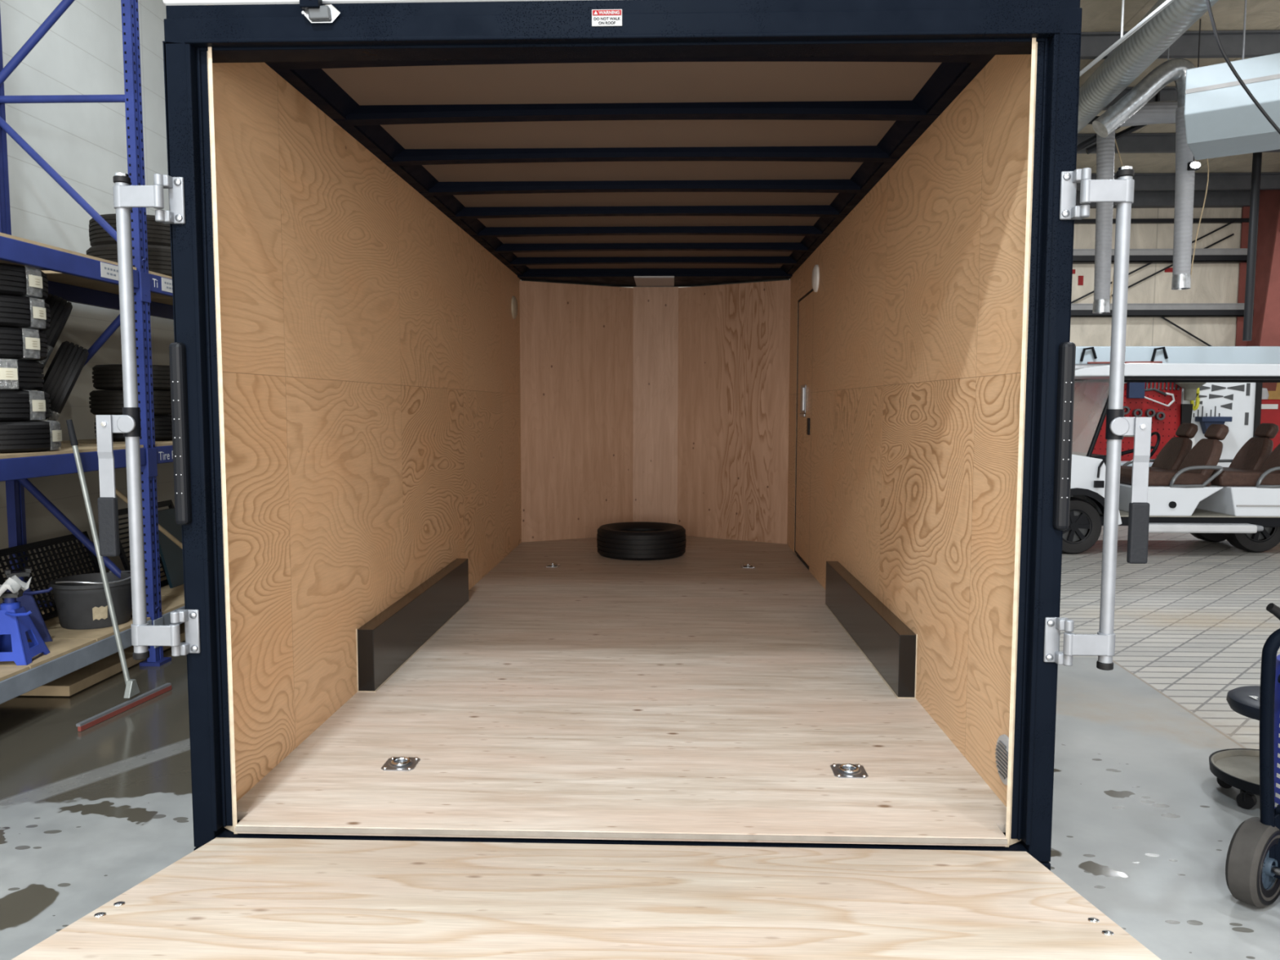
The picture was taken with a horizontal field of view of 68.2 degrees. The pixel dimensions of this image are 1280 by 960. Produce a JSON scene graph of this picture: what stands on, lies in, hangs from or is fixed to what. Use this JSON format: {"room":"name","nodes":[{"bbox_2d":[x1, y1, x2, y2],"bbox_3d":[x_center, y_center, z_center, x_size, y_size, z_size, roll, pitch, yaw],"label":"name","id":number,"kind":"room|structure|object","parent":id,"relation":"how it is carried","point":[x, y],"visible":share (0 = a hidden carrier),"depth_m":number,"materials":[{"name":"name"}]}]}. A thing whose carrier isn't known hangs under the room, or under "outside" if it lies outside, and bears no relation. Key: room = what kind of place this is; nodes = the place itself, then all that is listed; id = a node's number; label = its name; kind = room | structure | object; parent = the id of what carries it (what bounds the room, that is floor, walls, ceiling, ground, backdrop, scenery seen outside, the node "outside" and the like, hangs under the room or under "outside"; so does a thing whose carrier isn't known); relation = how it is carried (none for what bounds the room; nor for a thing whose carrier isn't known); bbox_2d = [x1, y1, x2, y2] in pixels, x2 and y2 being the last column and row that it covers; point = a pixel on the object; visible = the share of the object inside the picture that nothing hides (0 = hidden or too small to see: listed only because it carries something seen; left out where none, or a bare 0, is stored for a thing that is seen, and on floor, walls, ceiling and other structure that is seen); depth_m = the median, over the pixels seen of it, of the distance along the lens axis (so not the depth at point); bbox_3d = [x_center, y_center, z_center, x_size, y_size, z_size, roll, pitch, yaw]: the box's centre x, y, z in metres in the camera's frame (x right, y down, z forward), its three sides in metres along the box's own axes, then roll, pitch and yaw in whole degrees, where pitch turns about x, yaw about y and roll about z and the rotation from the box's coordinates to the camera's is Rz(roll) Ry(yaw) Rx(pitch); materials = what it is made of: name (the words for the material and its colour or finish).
{"room":"vehicle repair garage","nodes":[
{"label":"vehicle repair garage","id":0,"kind":"room"},
{"bbox_2d":[0,0,174,603],"bbox_3d":[-3.921,-1.930,5.498,0.250,6.000,20.200,0,5,2],"label":"wall","id":1,"kind":"structure","parent":0,"point":[82,53],"depth_m":6.34,"materials":[{"name":"white paint"}]},
{"bbox_2d":[0,525,1279,959],"bbox_3d":[5.043,1.149,5.441,18.000,0.100,20.200,0,5,2],"label":"floor","id":2,"kind":"structure","parent":0,"point":[1143,828],"depth_m":3.93,"materials":[{"name":"concrete"}]},
{"bbox_2d":[0,0,184,704],"bbox_3d":[-3.237,-1.218,5.391,0.912,4.600,5.380,0,5,2],"label":"rack","id":3,"kind":"object","parent":2,"relation":"on","point":[74,277],"depth_m":5.32,"materials":[{"name":"blue metal"}]},
{"bbox_2d":[0,589,49,665],"bbox_3d":[-3.012,0.695,4.542,0.245,0.340,0.230,-1,5,-8],"label":"jack stand","id":4,"kind":"object","parent":3,"relation":"on","point":[15,620],"visible":1,"depth_m":4.50,"materials":[{"name":"metal"}]},
{"bbox_2d":[0,574,31,595],"bbox_3d":[-3.029,0.513,4.507,0.165,0.100,0.160,0,5,2],"label":"plastic bag","id":5,"kind":"object","parent":4,"relation":"on","point":[13,584],"visible":0.99,"depth_m":4.50,"materials":[{"name":"white plastic"}]},
{"bbox_2d":[2,567,53,642],"bbox_3d":[-3.220,0.648,4.920,0.269,0.374,0.253,-3,6,-38],"label":"jack stand","id":6,"kind":"object","parent":3,"relation":"on","point":[27,600],"visible":0.42,"depth_m":4.89,"materials":[{"name":"metal"}]},
{"bbox_2d":[0,420,62,452],"bbox_3d":[-3.161,-0.215,4.604,0.614,0.154,0.600,0,5,2],"label":"tire","id":7,"kind":"object","parent":3,"relation":"on","point":[15,436],"visible":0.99,"depth_m":4.50,"materials":[{"name":"rubber"}]},
{"bbox_2d":[0,390,50,421],"bbox_3d":[-3.195,-0.360,4.574,0.616,0.154,0.600,0,5,2],"label":"tire","id":8,"kind":"object","parent":7,"relation":"on","point":[15,405],"visible":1,"depth_m":4.49,"materials":[{"name":"rubber"}]},
{"bbox_2d":[0,358,44,390],"bbox_3d":[-3.219,-0.505,4.543,0.600,0.154,0.600,0,5,2],"label":"tire","id":9,"kind":"object","parent":8,"relation":"on","point":[15,375],"visible":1,"depth_m":4.48,"materials":[{"name":"rubber"}]},
{"bbox_2d":[0,326,48,360],"bbox_3d":[-3.190,-0.653,4.541,0.616,0.154,0.600,0,5,2],"label":"tire","id":10,"kind":"object","parent":9,"relation":"on","point":[18,344],"visible":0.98,"depth_m":4.46,"materials":[{"name":"rubber"}]},
{"bbox_2d":[0,294,50,331],"bbox_3d":[-3.175,-0.800,4.538,0.616,0.154,0.600,0,5,2],"label":"tire","id":11,"kind":"object","parent":10,"relation":"on","point":[15,312],"visible":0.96,"depth_m":4.46,"materials":[{"name":"rubber"}]},
{"bbox_2d":[0,262,48,300],"bbox_3d":[-3.179,-0.947,4.527,0.616,0.154,0.600,0,5,2],"label":"tire","id":12,"kind":"object","parent":11,"relation":"on","point":[20,281],"visible":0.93,"depth_m":4.45,"materials":[{"name":"rubber"}]},
{"bbox_2d":[0,531,100,620],"bbox_3d":[-3.452,0.572,5.564,0.176,0.430,0.870,0,5,2],"label":"plastic crate","id":13,"kind":"object","parent":3,"relation":"on","point":[15,550],"visible":0.37,"depth_m":5.51,"materials":[{"name":"black plastic"}]},
{"bbox_2d":[37,340,88,422],"bbox_3d":[-3.198,-0.483,5.162,0.343,0.557,0.570,-3,5,-31],"label":"tire","id":14,"kind":"object","parent":3,"relation":"on","point":[69,359],"visible":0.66,"depth_m":4.96,"materials":[{"name":"rubber"}]},
{"bbox_2d":[20,293,72,391],"bbox_3d":[-3.251,-0.729,5.100,0.343,0.557,0.585,-3,5,-31],"label":"tire","id":15,"kind":"object","parent":14,"relation":"on","point":[60,309],"visible":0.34,"depth_m":4.97,"materials":[{"name":"rubber"}]},
{"bbox_2d":[48,570,132,629],"bbox_3d":[-3.062,0.666,5.313,0.431,0.277,0.434,0,5,2],"label":"bucket","id":16,"kind":"object","parent":3,"relation":"on","point":[80,600],"visible":0.8,"depth_m":5.16,"materials":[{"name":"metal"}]},
{"bbox_2d":[104,266,118,275],"bbox_3d":[-2.830,-1.114,5.062,0.001,0.036,0.126,0,5,2],"label":"print","id":17,"kind":"object","parent":3,"relation":"attached to","point":[108,271],"depth_m":5.06},
{"bbox_2d":[86,244,172,276],"bbox_3d":[-3.111,-1.355,6.038,0.740,0.190,0.740,0,5,2],"label":"tire","id":18,"kind":"object","parent":3,"relation":"on","point":[159,257],"visible":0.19,"depth_m":5.72,"materials":[{"name":"rubber"}]},
{"bbox_2d":[88,213,170,246],"bbox_3d":[-3.130,-1.544,6.024,0.660,0.185,0.660,0,5,2],"label":"tire","id":19,"kind":"object","parent":18,"relation":"on","point":[158,233],"visible":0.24,"depth_m":5.75,"materials":[{"name":"rubber"}]},
{"bbox_2d":[94,414,172,440],"bbox_3d":[-3.196,-0.338,6.081,0.546,0.167,0.530,0,5,2],"label":"tire","id":20,"kind":"object","parent":3,"relation":"on","point":[162,423],"visible":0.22,"depth_m":5.92,"materials":[{"name":"rubber"}]},
{"bbox_2d":[88,390,171,415],"bbox_3d":[-3.219,-0.494,6.050,0.530,0.155,0.530,0,5,2],"label":"tire","id":21,"kind":"object","parent":20,"relation":"on","point":[102,402],"visible":0.46,"depth_m":5.82,"materials":[{"name":"rubber"}]},
{"bbox_2d":[92,364,170,391],"bbox_3d":[-3.198,-0.653,6.046,0.530,0.155,0.530,0,5,2],"label":"tire","id":22,"kind":"object","parent":21,"relation":"on","point":[108,376],"visible":0.49,"depth_m":5.83,"materials":[{"name":"rubber"}]},
{"bbox_2d":[118,499,174,586],"bbox_3d":[-3.322,0.444,6.468,0.218,0.543,0.800,0,5,2],"label":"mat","id":23,"kind":"object","parent":3,"relation":"on","point":[169,503],"visible":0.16,"depth_m":6.21,"materials":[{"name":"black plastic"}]},
{"bbox_2d":[164,281,172,288],"bbox_3d":[-2.810,-1.161,5.655,0.001,0.036,0.126,0,5,2],"label":"print","id":24,"kind":"object","parent":3,"relation":"attached to","point":[168,285],"depth_m":5.64},
{"bbox_2d":[157,507,183,588],"bbox_3d":[-3.184,0.428,6.889,0.148,0.509,1.150,0,5,2],"label":"panel","id":25,"kind":"object","parent":3,"relation":"on","point":[171,555],"visible":0.21,"depth_m":6.43,"materials":[{"name":"black plastic"}]},
{"bbox_2d":[20,622,185,696],"bbox_3d":[-3.195,0.981,6.356,0.570,0.055,2.900,0,5,2],"label":"plank","id":26,"kind":"object","parent":2,"relation":"on","point":[68,685],"visible":0.25,"depth_m":5.12,"materials":[{"name":"brown wood"}]},
{"bbox_2d":[66,419,171,731],"bbox_3d":[-2.694,0.422,4.680,0.303,1.440,0.662,1,5,9],"label":"squeegee","id":27,"kind":"object","parent":2,"relation":"on","point":[131,689],"visible":1,"depth_m":4.72,"materials":[{"name":"metal"}]},
{"bbox_2d":[11,0,1160,959],"bbox_3d":[0.001,-0.105,4.066,2.580,2.600,7.600,0,5,2],"label":"trailer","id":28,"kind":"object","parent":2,"relation":"on","point":[429,719],"visible":1,"depth_m":2.95,"materials":[{"name":"black paint"}]},
{"bbox_2d":[114,173,128,177],"bbox_3d":[-1.226,-0.720,2.236,0.030,0.006,0.030,0,5,2],"label":"washer","id":29,"kind":"object","parent":28,"relation":"in","point":[116,175],"depth_m":2.22,"materials":[{"name":"metal"}]},
{"bbox_2d":[299,0,341,24],"bbox_3d":[-0.749,-1.104,2.209,0.091,0.063,0.032,0,5,2],"label":"light","id":30,"kind":"object","parent":28,"relation":"attached to","point":[311,11],"depth_m":2.22,"materials":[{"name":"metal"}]},
{"bbox_2d":[511,295,517,319],"bbox_3d":[-0.917,-1.265,6.936,0.026,0.170,0.170,0,5,2],"label":"wall vent","id":31,"kind":"object","parent":28,"relation":"attached to","point":[513,300],"depth_m":6.88,"materials":[{"name":"beige plastic"}]},
{"bbox_2d":[596,521,685,560],"bbox_3d":[0.010,0.433,6.787,0.640,0.200,0.640,0,5,2],"label":"spare tire","id":32,"kind":"object","parent":28,"relation":"on","point":[630,540],"visible":1,"depth_m":6.54,"materials":[{"name":"rubber"}]},
{"bbox_2d":[811,264,819,292],"bbox_3d":[1.082,-1.246,5.846,0.026,0.170,0.170,0,5,2],"label":"wall vent","id":33,"kind":"object","parent":28,"relation":"attached to","point":[815,272],"depth_m":5.79,"materials":[{"name":"white plastic"}]},
{"bbox_2d":[995,734,1008,785],"bbox_3d":[0.970,0.746,2.519,0.013,0.132,0.132,0,5,2],"label":"wall vent","id":34,"kind":"object","parent":28,"relation":"attached to","point":[1002,740],"depth_m":2.52,"materials":[{"name":"metal"}]},
{"bbox_2d":[1118,165,1133,170],"bbox_3d":[1.109,-0.710,2.159,0.030,0.006,0.030,0,5,2],"label":"washer","id":35,"kind":"object","parent":28,"relation":"in","point":[1128,167],"depth_m":2.15,"materials":[{"name":"metal"}]},
{"bbox_2d":[1120,461,1153,466],"bbox_3d":[6.936,0.093,13.349,1.650,0.690,0.550,0,5,2],"label":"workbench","id":36,"kind":"object","parent":2,"relation":"on","point":[1122,462],"visible":0.02,"depth_m":13.06,"materials":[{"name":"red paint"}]},
{"bbox_2d":[1071,382,1182,461],"bbox_3d":[6.908,-0.913,13.581,1.670,1.300,0.032,0,5,2],"label":"board","id":37,"kind":"object","parent":36,"relation":"attached to","point":[1167,427],"visible":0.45,"depth_m":13.56,"materials":[{"name":"red paint"}]},
{"bbox_2d":[1123,405,1129,414],"bbox_3d":[6.920,-0.997,13.499,0.120,0.118,0.060,0,5,2],"label":"pipe fitting","id":38,"kind":"object","parent":37,"relation":"attached to","point":[1127,409],"visible":0.6,"depth_m":13.47,"materials":[{"name":"metal"}]},
{"bbox_2d":[1126,382,1145,398],"bbox_3d":[7.071,-1.301,13.483,0.220,0.270,0.085,0,5,2],"label":"tool case","id":39,"kind":"object","parent":37,"relation":"hanging from","point":[1134,390],"visible":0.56,"depth_m":13.45,"materials":[{"name":"blue plastic"}]},
{"bbox_2d":[1132,408,1142,417],"bbox_3d":[7.100,-0.956,13.496,0.120,0.118,0.060,0,5,2],"label":"pipe fitting","id":40,"kind":"object","parent":37,"relation":"attached to","point":[1140,412],"visible":0.98,"depth_m":13.47,"materials":[{"name":"metal"}]},
{"bbox_2d":[1144,408,1155,417],"bbox_3d":[7.280,-0.955,13.491,0.120,0.118,0.060,0,5,2],"label":"pipe fitting","id":41,"kind":"object","parent":37,"relation":"attached to","point":[1147,411],"visible":0.97,"depth_m":13.46,"materials":[{"name":"metal"}]},
{"bbox_2d":[1144,387,1167,395],"bbox_3d":[7.324,-1.257,13.500,0.405,0.120,0.036,0,5,2],"label":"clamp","id":42,"kind":"object","parent":37,"relation":"attached to","point":[1152,388],"visible":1,"depth_m":13.48,"materials":[{"name":"metal"}]},
{"bbox_2d":[1144,392,1174,406],"bbox_3d":[7.406,-1.149,13.501,0.460,0.207,0.032,0,5,2],"label":"hacksaw","id":43,"kind":"object","parent":37,"relation":"hanging from","point":[1167,393],"visible":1,"depth_m":13.49,"materials":[{"name":"white metal"}]},
{"bbox_2d":[1154,411,1165,420],"bbox_3d":[7.420,-0.915,13.489,0.120,0.118,0.060,0,5,2],"label":"pipe fitting","id":44,"kind":"object","parent":37,"relation":"attached to","point":[1162,413],"visible":1,"depth_m":13.46,"materials":[{"name":"metal"}]},
{"bbox_2d":[1180,404,1193,424],"bbox_3d":[7.800,-0.785,13.507,0.159,0.600,0.040,0,5,2],"label":"trousers","id":45,"kind":"object","parent":37,"relation":"hanging from","point":[1186,410],"visible":0.46,"depth_m":13.47,"materials":[{"name":"black fabric"}]},
{"bbox_2d":[1174,382,1205,400],"bbox_3d":[7.735,-1.270,13.290,0.400,0.300,0.400,0,5,2],"label":"funnel","id":46,"kind":"object","parent":37,"relation":"hanging from","point":[1189,388],"visible":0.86,"depth_m":13.23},
{"bbox_2d":[1190,436,1195,448],"bbox_3d":[7.709,-0.432,13.206,0.180,0.380,0.180,0,5,2],"label":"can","id":47,"kind":"object","parent":36,"relation":"on","point":[1193,439],"visible":0.02,"depth_m":13.16,"materials":[{"name":"white metal"}]},
{"bbox_2d":[1062,363,1279,554],"bbox_3d":[5.855,-0.243,10.122,4.300,1.945,1.460,0,5,2],"label":"utility cart","id":48,"kind":"object","parent":2,"relation":"on","point":[1238,504],"visible":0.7,"depth_m":9.63,"materials":[{"name":"white plastic"}]},
{"bbox_2d":[1093,457,1105,488],"bbox_3d":[4.650,-0.070,9.513,0.198,0.290,0.080,-3,6,-37],"label":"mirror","id":49,"kind":"object","parent":48,"relation":"attached to","point":[1099,463],"depth_m":9.57,"materials":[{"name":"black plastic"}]},
{"bbox_2d":[1120,465,1211,486],"bbox_3d":[5.464,-0.055,10.175,0.787,0.160,1.050,0,5,2],"label":"seat cushion","id":50,"kind":"object","parent":48,"relation":"on","point":[1158,475],"depth_m":9.66,"materials":[{"name":"brown leather"}]},
{"bbox_2d":[1210,466,1279,486],"bbox_3d":[6.323,-0.051,10.146,0.787,0.160,1.050,0,5,2],"label":"seat cushion","id":51,"kind":"object","parent":48,"relation":"on","point":[1230,476],"depth_m":9.63,"materials":[{"name":"brown leather"}]},
{"bbox_2d":[1075,346,1279,466],"bbox_3d":[8.841,-0.768,14.111,6.000,2.375,1.170,0,5,2],"label":"board","id":52,"kind":"object","parent":2,"relation":"on","point":[1242,402],"visible":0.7,"depth_m":13.57,"materials":[{"name":"metal"}]},
{"bbox_2d":[1190,387,1199,410],"bbox_3d":[7.922,-1.235,13.487,0.120,0.489,0.088,0,5,2],"label":"air hose","id":53,"kind":"object","parent":52,"relation":"hanging from","point":[1197,398],"visible":0.54,"depth_m":13.47,"materials":[{"name":"yellow rubber"}]},
{"bbox_2d":[1195,416,1232,434],"bbox_3d":[8.190,-0.780,13.509,0.420,0.250,0.190,0,5,2],"label":"tray","id":54,"kind":"object","parent":52,"relation":"attached to","point":[1205,421],"visible":0.79,"depth_m":13.42,"materials":[{"name":"blue plastic"}]},
{"bbox_2d":[1260,399,1279,451],"bbox_3d":[9.196,-0.581,13.994,0.400,1.218,0.308,0,5,2],"label":"cabinet","id":55,"kind":"object","parent":52,"relation":"in","point":[1270,408],"visible":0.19,"depth_m":13.82,"materials":[{"name":"red metal"}]},
{"bbox_2d":[1262,387,1268,399],"bbox_3d":[9.138,-1.281,13.945,0.240,0.180,0.236,0,5,2],"label":"jug","id":56,"kind":"object","parent":55,"relation":"on","point":[1264,391],"visible":0.36,"depth_m":13.84,"materials":[{"name":"plastic"}]},
{"bbox_2d":[1208,685,1260,808],"bbox_3d":[2.453,1.032,3.631,0.452,0.409,0.452,0,5,2],"label":"stool","id":57,"kind":"object","parent":2,"relation":"on","point":[1238,768],"visible":0.71,"depth_m":3.65,"materials":[{"name":"plastic"}]},
{"bbox_2d":[1208,748,1259,795],"bbox_3d":[2.452,1.138,3.640,0.452,0.047,0.452,0,5,2],"label":"tray","id":58,"kind":"object","parent":57,"relation":"on","point":[1239,768],"depth_m":3.71,"materials":[{"name":"black plastic"}]},
{"bbox_2d":[1225,603,1279,908],"bbox_3d":[2.112,0.840,2.750,0.511,0.930,0.554,-3,5,-34],"label":"hand truck","id":59,"kind":"object","parent":2,"relation":"on","point":[1252,865],"visible":1,"depth_m":2.84,"materials":[{"name":"blue metal"}]},
{"bbox_2d":[1274,654,1279,808],"bbox_3d":[2.171,0.896,2.982,0.321,0.720,0.321,0,5,2],"label":"perforated panel","id":60,"kind":"object","parent":59,"relation":"on","point":[1277,697],"visible":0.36,"depth_m":2.99,"materials":[{"name":"blue metal"}]},
{"bbox_2d":[1235,189,1279,391],"bbox_3d":[9.425,-2.085,10.439,0.340,5.579,8.960,0,5,2],"label":"wall","id":61,"kind":"structure","parent":2,"relation":"on","point":[1266,315],"depth_m":14.41,"materials":[{"name":"red paint"}]},
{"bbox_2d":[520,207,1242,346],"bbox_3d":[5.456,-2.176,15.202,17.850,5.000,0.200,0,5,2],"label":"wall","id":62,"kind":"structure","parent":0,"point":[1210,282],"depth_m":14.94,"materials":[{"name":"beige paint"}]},
{"bbox_2d":[1077,275,1083,285],"bbox_3d":[6.978,-3.159,14.968,0.080,0.150,0.009,0,5,2],"label":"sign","id":63,"kind":"object","parent":62,"relation":"attached to","point":[1080,277],"visible":1,"depth_m":14.96,"materials":[{"name":"paint"}]},
{"bbox_2d":[1072,248,1247,263],"bbox_3d":[5.452,-3.517,14.896,17.850,0.200,0.200,0,5,2],"label":"beam","id":64,"kind":"structure","parent":62,"relation":"attached to","point":[1202,255],"depth_m":14.72,"materials":[{"name":"black metal"}]},
{"bbox_2d":[1071,220,1235,303],"bbox_3d":[7.625,-3.208,14.847,3.313,1.705,0.028,0,5,2],"label":"rod","id":65,"kind":"object","parent":64,"relation":"attached to","point":[1233,221],"visible":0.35,"depth_m":14.81,"materials":[{"name":"black metal"}]},
{"bbox_2d":[1074,217,1248,223],"bbox_3d":[5.454,-4.069,14.902,17.850,0.060,0.100,0,5,2],"label":"trim","id":66,"kind":"structure","parent":62,"relation":"attached to","point":[1195,220],"depth_m":14.77,"materials":[{"name":"black metal"}]},
{"bbox_2d":[1071,302,1253,317],"bbox_3d":[5.450,-2.679,14.962,17.850,0.200,0.200,0,5,2],"label":"beam","id":67,"kind":"structure","parent":62,"relation":"attached to","point":[1196,309],"depth_m":14.78,"materials":[{"name":"black metal"}]},
{"bbox_2d":[1111,233,1234,297],"bbox_3d":[7.625,-3.001,14.894,3.313,1.725,0.028,0,5,2],"label":"rod","id":68,"kind":"object","parent":67,"relation":"attached to","point":[1232,234],"visible":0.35,"depth_m":14.84,"materials":[{"name":"black metal"}]},
{"bbox_2d":[1160,316,1211,346],"bbox_3d":[8.673,-2.297,14.894,1.214,0.724,0.028,0,5,1],"label":"rod","id":69,"kind":"object","parent":67,"relation":"attached to","point":[1163,317],"visible":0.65,"depth_m":14.88,"materials":[{"name":"black metal"}]},
{"bbox_2d":[1075,190,1250,208],"bbox_3d":[5.453,-4.395,14.837,17.850,0.240,0.180,0,5,2],"label":"strut","id":70,"kind":"object","parent":62,"relation":"attached to","point":[1142,198],"depth_m":14.65,"materials":[{"name":"grey metal"}]},
{"bbox_2d":[1164,267,1173,272],"bbox_3d":[8.378,-3.312,14.909,0.200,0.070,0.009,0,5,2],"label":"tape","id":71,"kind":"object","parent":62,"relation":"attached to","point":[1169,269],"visible":0.64,"depth_m":14.91,"materials":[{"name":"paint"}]},
{"bbox_2d":[1075,0,1279,173],"bbox_3d":[5.003,-4.625,4.988,18.100,1.777,20.200,0,5,2],"label":"ceiling","id":72,"kind":"structure","parent":0,"point":[1097,15],"depth_m":9.57,"materials":[{"name":"beige"}]},
{"bbox_2d":[1120,0,1124,37],"bbox_3d":[4.004,-4.118,7.821,0.017,0.892,0.017,0,5,2],"label":"hanger","id":73,"kind":"object","parent":72,"relation":"hanging from","point":[1122,1],"visible":1,"depth_m":7.84,"materials":[{"name":"white metal"}]},
{"bbox_2d":[1080,0,1173,75],"bbox_3d":[4.038,-3.739,8.904,0.036,0.036,11.800,0,5,2],"label":"conduit","id":74,"kind":"object","parent":73,"relation":"hanging from","point":[1166,2],"visible":0.32,"depth_m":7.73,"materials":[{"name":"silver metal"}]},
{"bbox_2d":[1088,91,1165,124],"bbox_3d":[6.148,-4.307,10.896,3.200,0.386,0.089,0,5,2],"label":"gas pipe","id":75,"kind":"object","parent":72,"relation":"hanging from","point":[1157,95],"visible":0.07,"depth_m":10.89,"materials":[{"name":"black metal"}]},
{"bbox_2d":[1076,127,1119,151],"bbox_3d":[5.306,-3.986,11.050,0.652,0.401,0.070,1,5,11],"label":"strut","id":76,"kind":"object","parent":75,"relation":"attached to","point":[1087,142],"visible":0.31,"depth_m":11.05,"materials":[{"name":"metal"}]},
{"bbox_2d":[1085,124,1146,154],"bbox_3d":[5.561,-4.005,11.040,0.658,0.363,0.070,1,5,11],"label":"strut","id":77,"kind":"object","parent":75,"relation":"attached to","point":[1131,129],"visible":0.62,"depth_m":11.00,"materials":[{"name":"metal"}]},
{"bbox_2d":[1079,86,1177,110],"bbox_3d":[5.327,-4.439,11.014,17.850,0.220,0.140,0,5,2],"label":"beam","id":78,"kind":"structure","parent":72,"relation":"attached to","point":[1166,93],"depth_m":10.97,"materials":[{"name":"grey metal"}]},
{"bbox_2d":[1077,0,1218,133],"bbox_3d":[4.702,-4.048,8.957,0.350,0.500,5.271,1,5,11],"label":"spiral duct","id":79,"kind":"object","parent":72,"relation":"hanging from","point":[1131,58],"visible":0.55,"depth_m":8.67,"materials":[{"name":"grey metal"}]},
{"bbox_2d":[1092,130,1123,313],"bbox_3d":[5.178,-2.870,10.419,0.349,2.032,0.184,0,5,2],"label":"hose","id":80,"kind":"object","parent":79,"relation":"hanging from","point":[1104,146],"visible":0.65,"depth_m":10.37,"materials":[{"name":"metal"}]},
{"bbox_2d":[1106,100,1177,127],"bbox_3d":[5.973,-3.994,10.274,1.713,0.310,0.230,0,5,2],"label":"duct","id":81,"kind":"object","parent":79,"relation":"attached to","point":[1158,112],"visible":0.33,"depth_m":10.20,"materials":[{"name":"grey metal"}]},
{"bbox_2d":[1076,172,1279,191],"bbox_3d":[5.428,-4.425,14.072,17.850,0.220,0.140,0,5,2],"label":"beam","id":82,"kind":"structure","parent":72,"relation":"attached to","point":[1224,180],"depth_m":13.96,"materials":[{"name":"grey metal"}]},
{"bbox_2d":[1076,133,1279,153],"bbox_3d":[5.375,-4.432,12.468,17.850,0.220,0.140,0,5,2],"label":"beam","id":83,"kind":"structure","parent":72,"relation":"attached to","point":[1132,143],"depth_m":12.42,"materials":[{"name":"grey metal"}]},
{"bbox_2d":[1080,30,1279,59],"bbox_3d":[5.282,-4.444,9.660,17.850,0.220,0.140,0,5,2],"label":"beam","id":84,"kind":"structure","parent":72,"relation":"attached to","point":[1257,42],"depth_m":9.63,"materials":[{"name":"grey metal"}]},
{"bbox_2d":[1186,18,1200,170],"bbox_3d":[5.530,-3.822,9.377,0.100,1.456,0.085,0,5,2],"label":"work light","id":85,"kind":"object","parent":72,"relation":"hanging from","point":[1192,166],"visible":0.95,"depth_m":9.39,"materials":[{"name":"black plastic"}]},
{"bbox_2d":[1184,0,1279,159],"bbox_3d":[6.114,-3.733,7.482,3.000,1.718,0.956,3,6,36],"label":"heater","id":86,"kind":"object","parent":72,"relation":"hanging from","point":[1221,119],"visible":1,"depth_m":7.91,"materials":[{"name":"white metal"}]},
{"bbox_2d":[1205,0,1279,134],"bbox_3d":[4.379,-3.283,6.620,1.258,2.567,0.022,0,5,2],"label":"cable","id":87,"kind":"object","parent":72,"relation":"hanging from","point":[1272,122],"visible":1,"depth_m":6.65,"materials":[{"name":"rubber"}]},
{"bbox_2d":[1242,152,1262,341],"bbox_3d":[8.366,-3.223,12.914,0.116,2.616,0.106,0,5,2],"label":"steel column","id":88,"kind":"structure","parent":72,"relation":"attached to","point":[1257,157],"depth_m":12.88,"materials":[{"name":"metal"}]},
{"bbox_3d":[5.322,-4.379,9.513,0.012,0.344,0.012,0,5,2],"label":"hanger","id":89,"kind":"object","parent":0,"visible":0},
{"bbox_2d":[1092,57,1195,137],"bbox_3d":[5.135,-3.862,9.565,1.061,0.764,0.220,0,5,2],"label":"duct","id":90,"kind":"object","parent":89,"relation":"hanging from","point":[1173,69],"visible":0.85,"depth_m":9.48,"materials":[{"name":"silver metal"}]},
{"bbox_2d":[1171,106,1208,289],"bbox_3d":[5.612,-2.868,9.642,0.349,1.813,0.184,0,5,2],"label":"hose","id":91,"kind":"object","parent":90,"relation":"hanging from","point":[1184,179],"visible":0.8,"depth_m":9.60,"materials":[{"name":"metal"}]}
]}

